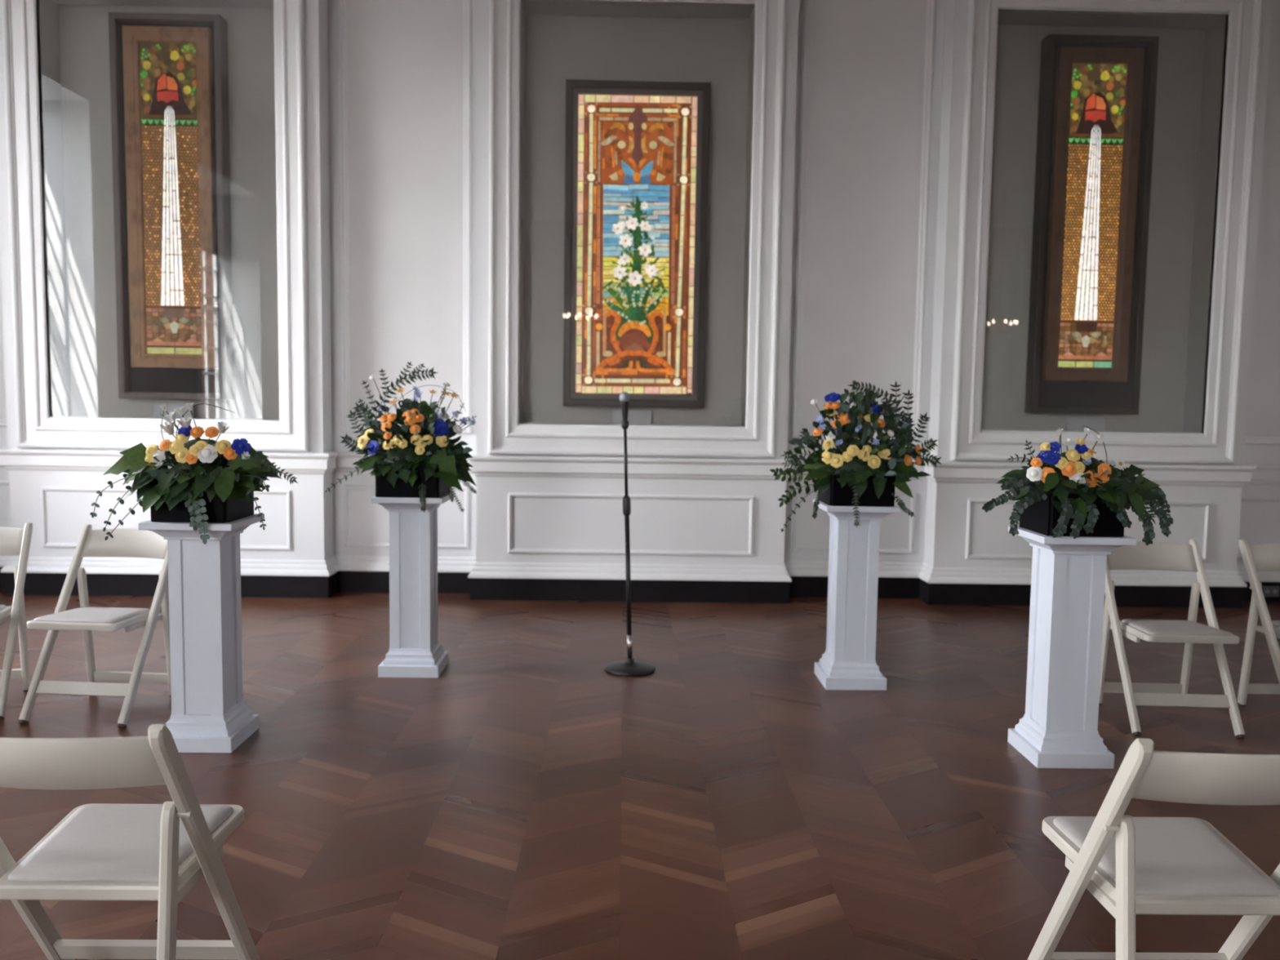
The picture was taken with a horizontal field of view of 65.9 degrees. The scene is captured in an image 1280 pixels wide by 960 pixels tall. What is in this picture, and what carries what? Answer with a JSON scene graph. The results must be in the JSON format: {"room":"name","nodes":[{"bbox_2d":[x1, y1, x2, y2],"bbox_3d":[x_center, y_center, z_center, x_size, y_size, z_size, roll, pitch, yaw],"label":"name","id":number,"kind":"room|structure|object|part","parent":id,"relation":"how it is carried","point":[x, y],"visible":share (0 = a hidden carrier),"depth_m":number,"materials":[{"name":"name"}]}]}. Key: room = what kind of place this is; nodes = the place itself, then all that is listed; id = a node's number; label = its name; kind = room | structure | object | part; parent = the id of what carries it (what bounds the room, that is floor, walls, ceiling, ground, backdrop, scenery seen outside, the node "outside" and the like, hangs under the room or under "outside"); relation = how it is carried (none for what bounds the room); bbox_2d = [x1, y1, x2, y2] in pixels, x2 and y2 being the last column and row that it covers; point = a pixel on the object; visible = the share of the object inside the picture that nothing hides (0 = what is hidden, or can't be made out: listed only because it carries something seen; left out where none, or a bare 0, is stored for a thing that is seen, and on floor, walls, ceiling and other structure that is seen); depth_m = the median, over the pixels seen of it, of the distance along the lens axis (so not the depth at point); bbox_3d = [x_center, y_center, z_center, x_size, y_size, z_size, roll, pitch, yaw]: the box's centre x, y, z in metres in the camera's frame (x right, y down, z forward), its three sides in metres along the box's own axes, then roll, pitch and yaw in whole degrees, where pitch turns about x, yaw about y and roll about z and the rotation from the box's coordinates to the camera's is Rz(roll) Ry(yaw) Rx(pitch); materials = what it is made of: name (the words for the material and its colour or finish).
{"room":"wedding ceremony hall","nodes":[
{"label":"wedding ceremony hall","id":0,"kind":"room"},
{"bbox_2d":[0,588,1279,959],"bbox_3d":[1.282,1.482,-0.113,14.600,0.100,15.500,1,5,-1],"label":"floor","id":1,"kind":"structure","parent":0,"point":[526,799],"depth_m":3.63,"materials":[{"name":"brown wood"}]},
{"bbox_2d":[0,522,32,719],"bbox_3d":[-3.018,0.621,4.378,0.465,0.804,0.525,0,5,-16],"label":"folding chair","id":2,"kind":"object","parent":1,"relation":"on","point":[13,540],"visible":0.96,"depth_m":4.55,"materials":[{"name":"paint"}]},
{"bbox_3d":[-2.849,0.621,4.432,0.016,0.024,0.265,0,5,-16],"label":"seat rail","id":3,"kind":"part","parent":2,"relation":"part of","materials":[{"name":"paint"}]},
{"bbox_3d":[-2.999,0.601,4.310,0.394,0.046,0.367,0,5,-16],"label":"seat frame","id":4,"kind":"part","parent":2,"relation":"part of","materials":[{"name":"paint"}]},
{"bbox_3d":[-3.070,0.284,4.549,0.414,0.124,0.116,0,5,-16],"label":"backrest","id":5,"kind":"part","parent":2,"relation":"part of","materials":[{"name":"paint"}]},
{"bbox_3d":[-2.878,0.690,4.598,0.024,0.596,0.103,0,5,-16],"label":"leg","id":6,"kind":"part","parent":2,"relation":"part of","materials":[{"name":"paint"}]},
{"bbox_2d":[18,524,170,727],"bbox_3d":[-2.379,0.630,4.389,0.465,0.804,0.525,1,5,4],"label":"folding chair","id":7,"kind":"object","parent":1,"relation":"on","point":[126,542],"visible":0.84,"depth_m":4.38,"materials":[{"name":"paint"}]},
{"bbox_3d":[-2.597,0.620,4.396,0.026,0.793,0.504,1,5,4],"label":"leg","id":8,"kind":"part","parent":7,"relation":"part of","materials":[{"name":"paint"}]},
{"bbox_3d":[-2.562,0.696,4.576,0.024,0.596,0.103,1,5,4],"label":"leg","id":9,"kind":"part","parent":7,"relation":"part of","materials":[{"name":"paint"}]},
{"bbox_3d":[-2.384,0.610,4.319,0.394,0.046,0.367,1,5,4],"label":"seat frame","id":10,"kind":"part","parent":7,"relation":"part of","materials":[{"name":"paint"}]},
{"bbox_3d":[-2.360,0.293,4.567,0.414,0.124,0.115,1,5,4],"label":"backrest","id":11,"kind":"part","parent":7,"relation":"part of","materials":[{"name":"paint"}]},
{"bbox_3d":[-2.162,0.629,4.365,0.026,0.793,0.504,1,5,4],"label":"leg","id":12,"kind":"part","parent":7,"relation":"part of","materials":[{"name":"paint"}]},
{"bbox_3d":[-2.201,0.634,4.382,0.016,0.024,0.265,1,5,4],"label":"seat rail","id":13,"kind":"part","parent":7,"relation":"part of","materials":[{"name":"paint"}]},
{"bbox_3d":[-2.174,0.704,4.549,0.024,0.596,0.103,1,5,4],"label":"leg","id":14,"kind":"part","parent":7,"relation":"part of","materials":[{"name":"paint"}]},
{"bbox_2d":[0,724,260,959],"bbox_3d":[-1.119,0.831,2.078,0.465,0.804,0.525,1,5,-1],"label":"folding chair","id":15,"kind":"object","parent":1,"relation":"on","point":[98,851],"visible":1,"depth_m":2.00,"materials":[{"name":"paint"}]},
{"bbox_3d":[-1.337,0.822,2.083,0.026,0.793,0.504,1,5,-1],"label":"leg","id":16,"kind":"part","parent":15,"relation":"part of","materials":[{"name":"paint"}]},
{"bbox_3d":[-1.111,0.527,1.849,0.414,0.124,0.116,1,5,-1],"label":"backrest","id":17,"kind":"part","parent":15,"relation":"part of","materials":[{"name":"paint"}]},
{"bbox_3d":[-1.119,0.800,2.144,0.394,0.046,0.367,1,5,-1],"label":"seat frame","id":18,"kind":"part","parent":15,"relation":"part of","materials":[{"name":"paint"}]},
{"bbox_3d":[-0.923,0.930,1.921,0.024,0.596,0.103,1,5,-1],"label":"leg","id":19,"kind":"part","parent":15,"relation":"part of","materials":[{"name":"paint"}]},
{"bbox_3d":[-0.941,0.835,2.076,0.016,0.024,0.265,1,5,-1],"label":"seat rail","id":20,"kind":"part","parent":15,"relation":"part of","materials":[{"name":"paint"}]},
{"bbox_3d":[-0.901,0.828,2.090,0.026,0.793,0.504,1,5,-1],"label":"leg","id":21,"kind":"part","parent":15,"relation":"part of","materials":[{"name":"paint"}]},
{"bbox_2d":[137,513,264,752],"bbox_3d":[-1.754,0.606,3.994,0.356,0.910,0.356,1,5,-1],"label":"pedestal","id":22,"kind":"object","parent":1,"relation":"on","point":[210,713],"visible":0.8,"depth_m":3.90,"materials":[{"name":"paint"}]},
{"bbox_2d":[89,402,297,544],"bbox_3d":[-1.734,-0.039,3.946,0.803,0.538,0.505,1,5,-4],"label":"flower arrangement","id":23,"kind":"object","parent":22,"relation":"on","point":[199,482],"visible":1,"depth_m":3.80,"materials":[{"name":"green plant"}]},
{"bbox_2d":[369,492,454,677],"bbox_3d":[-1.163,0.529,5.080,0.356,0.910,0.356,1,5,-1],"label":"pedestal","id":24,"kind":"object","parent":1,"relation":"on","point":[415,651],"visible":0.84,"depth_m":4.98,"materials":[{"name":"paint"}]},
{"bbox_2d":[324,361,476,512],"bbox_3d":[-1.140,-0.224,5.008,0.693,0.754,0.556,3,5,22],"label":"flower arrangement","id":25,"kind":"object","parent":24,"relation":"on","point":[418,458],"visible":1,"depth_m":4.91,"materials":[{"name":"green plant"}]},
{"bbox_2d":[604,421,655,676],"bbox_3d":[-0.042,0.346,5.118,0.264,1.301,0.264,1,5,-1],"label":"microphone stand","id":26,"kind":"object","parent":1,"relation":"on","point":[628,668],"visible":1,"depth_m":5.11,"materials":[{"name":"black metal"}]},
{"bbox_2d":[619,391,630,421],"bbox_3d":[-0.079,-0.366,5.055,0.055,0.170,0.054,1,5,-1],"label":"microphone","id":27,"kind":"object","parent":26,"relation":"on","point":[624,397],"visible":1,"depth_m":5.04,"materials":[{"name":"black metal"}]},
{"bbox_2d":[619,391,630,401],"bbox_3d":[-0.078,-0.426,5.051,0.055,0.050,0.054,1,5,-1],"label":"grille","id":28,"kind":"object","parent":27,"relation":"attached to","point":[624,397],"depth_m":5.03,"materials":[{"name":"silver metal"}]},
{"bbox_2d":[813,499,900,690],"bbox_3d":[1.070,0.570,4.978,0.356,0.910,0.356,1,5,-1],"label":"pedestal","id":29,"kind":"object","parent":1,"relation":"on","point":[848,662],"visible":0.92,"depth_m":4.88,"materials":[{"name":"paint"}]},
{"bbox_2d":[769,380,942,532],"bbox_3d":[1.058,-0.123,4.910,0.870,0.750,0.450,1,5,-4],"label":"flower arrangement","id":30,"kind":"object","parent":29,"relation":"on","point":[855,473],"visible":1,"depth_m":4.81,"materials":[{"name":"green plant"}]},
{"bbox_2d":[1007,525,1136,768],"bbox_3d":[1.703,0.659,3.961,0.356,0.910,0.356,1,5,-1],"label":"pedestal","id":31,"kind":"object","parent":1,"relation":"on","point":[1058,728],"visible":0.94,"depth_m":3.87,"materials":[{"name":"paint"}]},
{"bbox_2d":[982,425,1173,545],"bbox_3d":[1.725,0.012,3.889,0.696,0.458,0.509,2,5,20],"label":"flower arrangement","id":32,"kind":"object","parent":31,"relation":"on","point":[1074,493],"visible":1,"depth_m":3.77,"materials":[{"name":"green plant"}]},
{"bbox_2d":[1026,737,1279,959],"bbox_3d":[1.140,0.864,2.086,0.465,0.804,0.525,1,5,-1],"label":"folding chair","id":33,"kind":"object","parent":1,"relation":"on","point":[1131,866],"visible":1,"depth_m":1.99,"materials":[{"name":"paint"}]},
{"bbox_3d":[0.922,0.854,2.090,0.026,0.793,0.504,1,5,-1],"label":"leg","id":34,"kind":"part","parent":33,"relation":"part of","materials":[{"name":"paint"}]},
{"bbox_3d":[0.962,0.863,2.077,0.016,0.024,0.265,1,5,-1],"label":"seat rail","id":35,"kind":"part","parent":33,"relation":"part of","materials":[{"name":"paint"}]},
{"bbox_3d":[0.947,0.958,1.922,0.024,0.596,0.103,1,5,-1],"label":"leg","id":36,"kind":"part","parent":33,"relation":"part of","materials":[{"name":"paint"}]},
{"bbox_3d":[1.140,0.833,2.152,0.394,0.046,0.367,1,5,-1],"label":"seat frame","id":37,"kind":"part","parent":33,"relation":"part of","materials":[{"name":"paint"}]},
{"bbox_3d":[1.148,0.559,1.856,0.414,0.124,0.115,1,5,-1],"label":"backrest","id":38,"kind":"part","parent":33,"relation":"part of","materials":[{"name":"paint"}]},
{"bbox_3d":[1.358,0.860,2.098,0.026,0.793,0.504,1,5,-1],"label":"leg","id":39,"kind":"part","parent":33,"relation":"part of","materials":[{"name":"paint"}]},
{"bbox_2d":[1098,539,1244,738],"bbox_3d":[2.371,0.694,4.453,0.465,0.804,0.525,1,5,2],"label":"folding chair","id":40,"kind":"object","parent":1,"relation":"on","point":[1163,556],"visible":0.88,"depth_m":4.47,"materials":[{"name":"paint"}]},
{"bbox_3d":[2.182,0.761,4.633,0.024,0.596,0.103,1,5,2],"label":"leg","id":41,"kind":"part","parent":40,"relation":"part of","materials":[{"name":"paint"}]},
{"bbox_3d":[2.153,0.685,4.452,0.026,0.793,0.504,1,5,2],"label":"leg","id":42,"kind":"part","parent":40,"relation":"part of","materials":[{"name":"paint"}]},
{"bbox_3d":[2.193,0.692,4.465,0.016,0.024,0.265,1,5,2],"label":"seat rail","id":43,"kind":"part","parent":40,"relation":"part of","materials":[{"name":"paint"}]},
{"bbox_3d":[2.383,0.357,4.632,0.414,0.124,0.116,1,5,2],"label":"backrest","id":44,"kind":"part","parent":40,"relation":"part of","materials":[{"name":"paint"}]},
{"bbox_3d":[2.369,0.674,4.383,0.394,0.046,0.367,1,5,2],"label":"seat frame","id":45,"kind":"part","parent":40,"relation":"part of","materials":[{"name":"paint"}]},
{"bbox_3d":[2.570,0.768,4.619,0.024,0.596,0.103,1,5,2],"label":"leg","id":46,"kind":"part","parent":40,"relation":"part of","materials":[{"name":"paint"}]},
{"bbox_3d":[2.589,0.693,4.436,0.026,0.793,0.504,1,5,2],"label":"leg","id":47,"kind":"part","parent":40,"relation":"part of","materials":[{"name":"paint"}]},
{"bbox_2d":[1236,539,1279,706],"bbox_3d":[3.067,0.703,4.475,0.465,0.804,0.525,1,5,-1],"label":"folding chair","id":48,"kind":"object","parent":1,"relation":"on","point":[1265,557],"visible":1,"depth_m":4.63,"materials":[{"name":"paint"}]},
{"bbox_3d":[2.869,0.770,4.645,0.024,0.596,0.103,1,5,-1],"label":"leg","id":49,"kind":"part","parent":48,"relation":"part of","materials":[{"name":"paint"}]},
{"bbox_3d":[3.069,0.366,4.653,0.414,0.124,0.116,1,5,-1],"label":"backrest","id":50,"kind":"part","parent":48,"relation":"part of","materials":[{"name":"paint"}]},
{"bbox_3d":[2.889,0.701,4.477,0.016,0.024,0.265,1,5,-1],"label":"seat rail","id":51,"kind":"part","parent":48,"relation":"part of","materials":[{"name":"paint"}]},
{"bbox_3d":[3.069,0.682,4.404,0.394,0.046,0.367,1,5,-1],"label":"seat frame","id":52,"kind":"part","parent":48,"relation":"part of","materials":[{"name":"paint"}]},
{"bbox_2d":[0,0,1279,571],"bbox_3d":[1.607,-1.792,7.096,13.800,5.300,0.620,1,5,-1],"label":"wall","id":53,"kind":"structure","parent":0,"point":[940,508],"depth_m":6.89,"materials":[{"name":"white paint"}]},
{"bbox_2d":[0,418,6,426],"bbox_3d":[-4.816,-2.171,6.864,0.800,3.595,0.024,1,5,-1],"label":"trim","id":54,"kind":"structure","parent":53,"relation":"attached to","point":[2,421],"depth_m":7.01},
{"bbox_2d":[0,253,6,418],"bbox_3d":[-4.816,-2.172,6.875,0.680,3.475,0.004,1,5,-1],"label":"trim","id":55,"kind":"structure","parent":53,"relation":"attached to","point":[2,392],"depth_m":6.99,"materials":[{"name":"white wood"}]},
{"bbox_2d":[0,480,10,527],"bbox_3d":[-4.851,0.225,7.058,0.770,0.447,0.018,1,5,-1],"label":"trim","id":56,"kind":"structure","parent":53,"relation":"attached to","point":[4,485],"depth_m":7.06,"materials":[{"name":"white wood"}]},
{"bbox_2d":[1,0,310,451],"bbox_3d":[-3.262,-1.845,6.704,1.990,3.280,0.102,1,5,-1],"label":"trim","id":57,"kind":"structure","parent":53,"relation":"attached to","point":[35,428],"depth_m":6.71,"materials":[{"name":"white paint"}]},
{"bbox_2d":[38,0,279,420],"bbox_3d":[-3.264,-1.857,6.850,1.580,2.854,0.230,1,5,-1],"label":"trim","id":58,"kind":"structure","parent":53,"relation":"attached to","point":[48,9],"depth_m":6.82,"materials":[{"name":"white paint"}]},
{"bbox_2d":[153,403,193,417],"bbox_3d":[-3.310,-0.492,7.003,0.270,0.100,0.030,1,5,-1],"label":"card","id":59,"kind":"object","parent":58,"relation":"on","point":[157,410],"visible":0.64,"depth_m":7.00,"materials":[{"name":"grey paper"}]},
{"bbox_2d":[40,486,291,550],"bbox_3d":[-3.293,0.270,6.865,1.720,0.422,0.018,1,5,-1],"label":"trim","id":60,"kind":"structure","parent":53,"relation":"attached to","point":[65,511],"depth_m":6.86,"materials":[{"name":"white wood"}]},
{"bbox_2d":[108,12,234,399],"bbox_3d":[-3.267,-1.882,6.897,0.757,2.624,0.129,1,5,-1],"label":"window","id":61,"kind":"structure","parent":53,"relation":"in","point":[169,73],"depth_m":6.87,"materials":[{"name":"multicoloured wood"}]},
{"bbox_3d":[-3.269,-1.950,6.875,0.588,2.324,0.054,1,5,-1],"label":"wooden frame","id":62,"kind":"part","parent":61,"relation":"part of","materials":[{"name":"brown wood"}]},
{"bbox_3d":[-3.267,-1.953,6.884,0.421,2.139,0.002,1,5,-1],"label":"glass panel","id":63,"kind":"part","parent":61,"relation":"part of","materials":[{"name":"multicoloured glass"}]},
{"bbox_2d":[337,0,471,433],"bbox_3d":[-1.647,-2.129,6.917,0.920,3.595,0.024,1,5,-1],"label":"trim","id":64,"kind":"structure","parent":53,"relation":"attached to","point":[342,4],"depth_m":6.94,"materials":[{"name":"white paint"}]},
{"bbox_2d":[346,0,462,425],"bbox_3d":[-1.647,-2.130,6.928,0.800,3.475,0.004,1,5,-1],"label":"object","id":65,"kind":"structure","parent":53,"relation":"attached to","point":[405,57],"depth_m":6.94,"materials":[{"name":"white paint"}]},
{"bbox_2d":[344,484,468,548],"bbox_3d":[-1.682,0.267,7.110,0.890,0.447,0.018,1,5,-1],"label":"trim","id":66,"kind":"structure","parent":53,"relation":"attached to","point":[366,524],"depth_m":7.11,"materials":[{"name":"white paint"}]},
{"bbox_2d":[507,493,753,555],"bbox_3d":[-0.064,0.313,6.918,1.720,0.422,0.018,1,5,-1],"label":"trim","id":67,"kind":"structure","parent":53,"relation":"attached to","point":[538,522],"depth_m":6.92,"materials":[{"name":"white paint"}]},
{"bbox_2d":[519,0,754,426],"bbox_3d":[-0.035,-1.814,6.903,1.580,2.854,0.230,1,5,-1],"label":"trim","id":68,"kind":"structure","parent":53,"relation":"attached to","point":[528,7],"depth_m":6.84,"materials":[{"name":"white paint"}]},
{"bbox_2d":[612,409,651,424],"bbox_3d":[-0.058,-0.449,7.057,0.275,0.100,0.030,1,5,-1],"label":"card","id":69,"kind":"object","parent":68,"relation":"on","point":[634,417],"visible":0.93,"depth_m":7.05,"materials":[{"name":"grey paper"}]},
{"bbox_2d":[563,79,710,408],"bbox_3d":[-0.029,-1.643,6.967,1.000,2.245,0.129,1,5,-1],"label":"window","id":70,"kind":"structure","parent":53,"relation":"in","point":[637,153],"depth_m":6.94,"materials":[{"name":"multicoloured glass"}]},
{"bbox_2d":[523,14,750,425],"bbox_3d":[-0.037,-1.825,7.043,1.580,2.854,0.050,1,5,-1],"label":"wall panel","id":71,"kind":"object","parent":53,"relation":"attached to","point":[558,48],"depth_m":6.99,"materials":[{"name":"grey paint"}]},
{"bbox_2d":[488,0,786,457],"bbox_3d":[-0.033,-1.803,6.758,1.990,3.280,0.102,1,5,-1],"label":"trim","id":72,"kind":"structure","parent":53,"relation":"attached to","point":[757,439],"depth_m":6.77,"materials":[{"name":"white paint"}]},
{"bbox_2d":[0,567,1279,608],"bbox_3d":[1.573,0.788,7.082,13.800,0.157,0.256,1,5,-1],"label":"baseboard","id":73,"kind":"structure","parent":53,"relation":"attached to","point":[35,584],"depth_m":6.94,"materials":[{"name":"black wood"}]},
{"bbox_2d":[0,447,1279,486],"bbox_3d":[1.585,-0.069,7.004,13.800,0.148,0.276,1,5,-1],"label":"trim","id":74,"kind":"structure","parent":53,"relation":"attached to","point":[41,460],"depth_m":6.87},
{"bbox_2d":[0,555,1279,586],"bbox_3d":[1.575,0.658,7.065,13.800,0.105,0.268,1,5,-1],"label":"trim","id":75,"kind":"structure","parent":53,"relation":"attached to","point":[327,567],"depth_m":6.94,"materials":[{"name":"white paint"}]},
{"bbox_2d":[791,491,915,553],"bbox_3d":[1.548,0.310,7.164,0.890,0.447,0.018,1,5,-1],"label":"trim","id":76,"kind":"structure","parent":53,"relation":"attached to","point":[809,535],"depth_m":7.17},
{"bbox_2d":[791,0,935,439],"bbox_3d":[1.583,-2.086,6.970,0.920,3.595,0.024,1,5,-1],"label":"trim","id":77,"kind":"structure","parent":53,"relation":"attached to","point":[807,4],"depth_m":6.99,"materials":[{"name":"white paint"}]},
{"bbox_2d":[800,0,926,431],"bbox_3d":[1.583,-2.087,6.981,0.800,3.475,0.004,1,5,-1],"label":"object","id":78,"kind":"structure","parent":53,"relation":"attached to","point":[868,56],"depth_m":6.99,"materials":[{"name":"white paint"}]},
{"bbox_2d":[965,498,1210,561],"bbox_3d":[3.166,0.356,6.972,1.720,0.422,0.018,1,5,-1],"label":"trim","id":79,"kind":"structure","parent":53,"relation":"attached to","point":[988,535],"depth_m":6.97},
{"bbox_2d":[1024,34,1159,414],"bbox_3d":[3.199,-1.783,7.005,0.770,2.619,0.129,1,5,-1],"label":"window","id":80,"kind":"structure","parent":53,"relation":"in","point":[1097,99],"depth_m":6.98,"materials":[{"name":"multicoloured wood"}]},
{"bbox_3d":[3.204,-1.863,6.991,0.421,2.126,0.002,1,5,-1],"label":"glass panel","id":81,"kind":"part","parent":80,"relation":"part of","materials":[{"name":"multicoloured glass"}]},
{"bbox_3d":[3.202,-1.861,6.982,0.592,2.312,0.054,1,5,-1],"label":"wooden frame","id":82,"kind":"part","parent":80,"relation":"part of","materials":[{"name":"brown wood"}]},
{"bbox_2d":[981,24,1205,431],"bbox_3d":[3.192,-1.782,7.096,1.580,2.854,0.050,1,5,-1],"label":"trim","id":83,"kind":"structure","parent":53,"relation":"attached to","point":[1181,51],"depth_m":7.07,"materials":[{"name":"grey paint"}]},
{"bbox_2d":[981,10,1226,433],"bbox_3d":[3.194,-1.771,6.957,1.580,2.854,0.230,1,5,-1],"label":"trim","id":84,"kind":"structure","parent":53,"relation":"attached to","point":[1215,25],"depth_m":6.93,"materials":[{"name":"white paint"}]},
{"bbox_2d":[950,0,1262,464],"bbox_3d":[3.196,-1.760,6.811,1.990,3.280,0.102,1,5,-1],"label":"trim","id":85,"kind":"structure","parent":53,"relation":"attached to","point":[1216,446],"depth_m":6.80,"materials":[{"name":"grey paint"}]},
{"bbox_2d":[1237,497,1279,557],"bbox_3d":[5.047,0.356,7.222,1.430,0.447,0.018,1,5,-1],"label":"trim","id":86,"kind":"structure","parent":53,"relation":"attached to","point":[1260,517],"depth_m":7.21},
{"bbox_2d":[1244,435,1279,444],"bbox_3d":[5.082,-2.040,7.028,1.460,3.595,0.024,1,5,-1],"label":"trim","id":87,"kind":"structure","parent":53,"relation":"attached to","point":[1248,440],"depth_m":7.16,"materials":[{"name":"grey wood"}]},
{"bbox_2d":[1245,0,1279,436],"bbox_3d":[5.082,-2.041,7.039,1.340,3.475,0.004,1,5,-1],"label":"trim","id":88,"kind":"structure","parent":53,"relation":"attached to","point":[1263,412],"depth_m":7.08,"materials":[{"name":"white paint"}]},
{"bbox_2d":[1262,586,1279,596],"bbox_3d":[4.616,0.816,7.217,0.124,0.078,0.012,1,5,-1],"label":"power outlet","id":89,"kind":"object","parent":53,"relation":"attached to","point":[1268,591],"visible":0.92,"depth_m":7.21,"materials":[{"name":"black plastic"}]}
]}

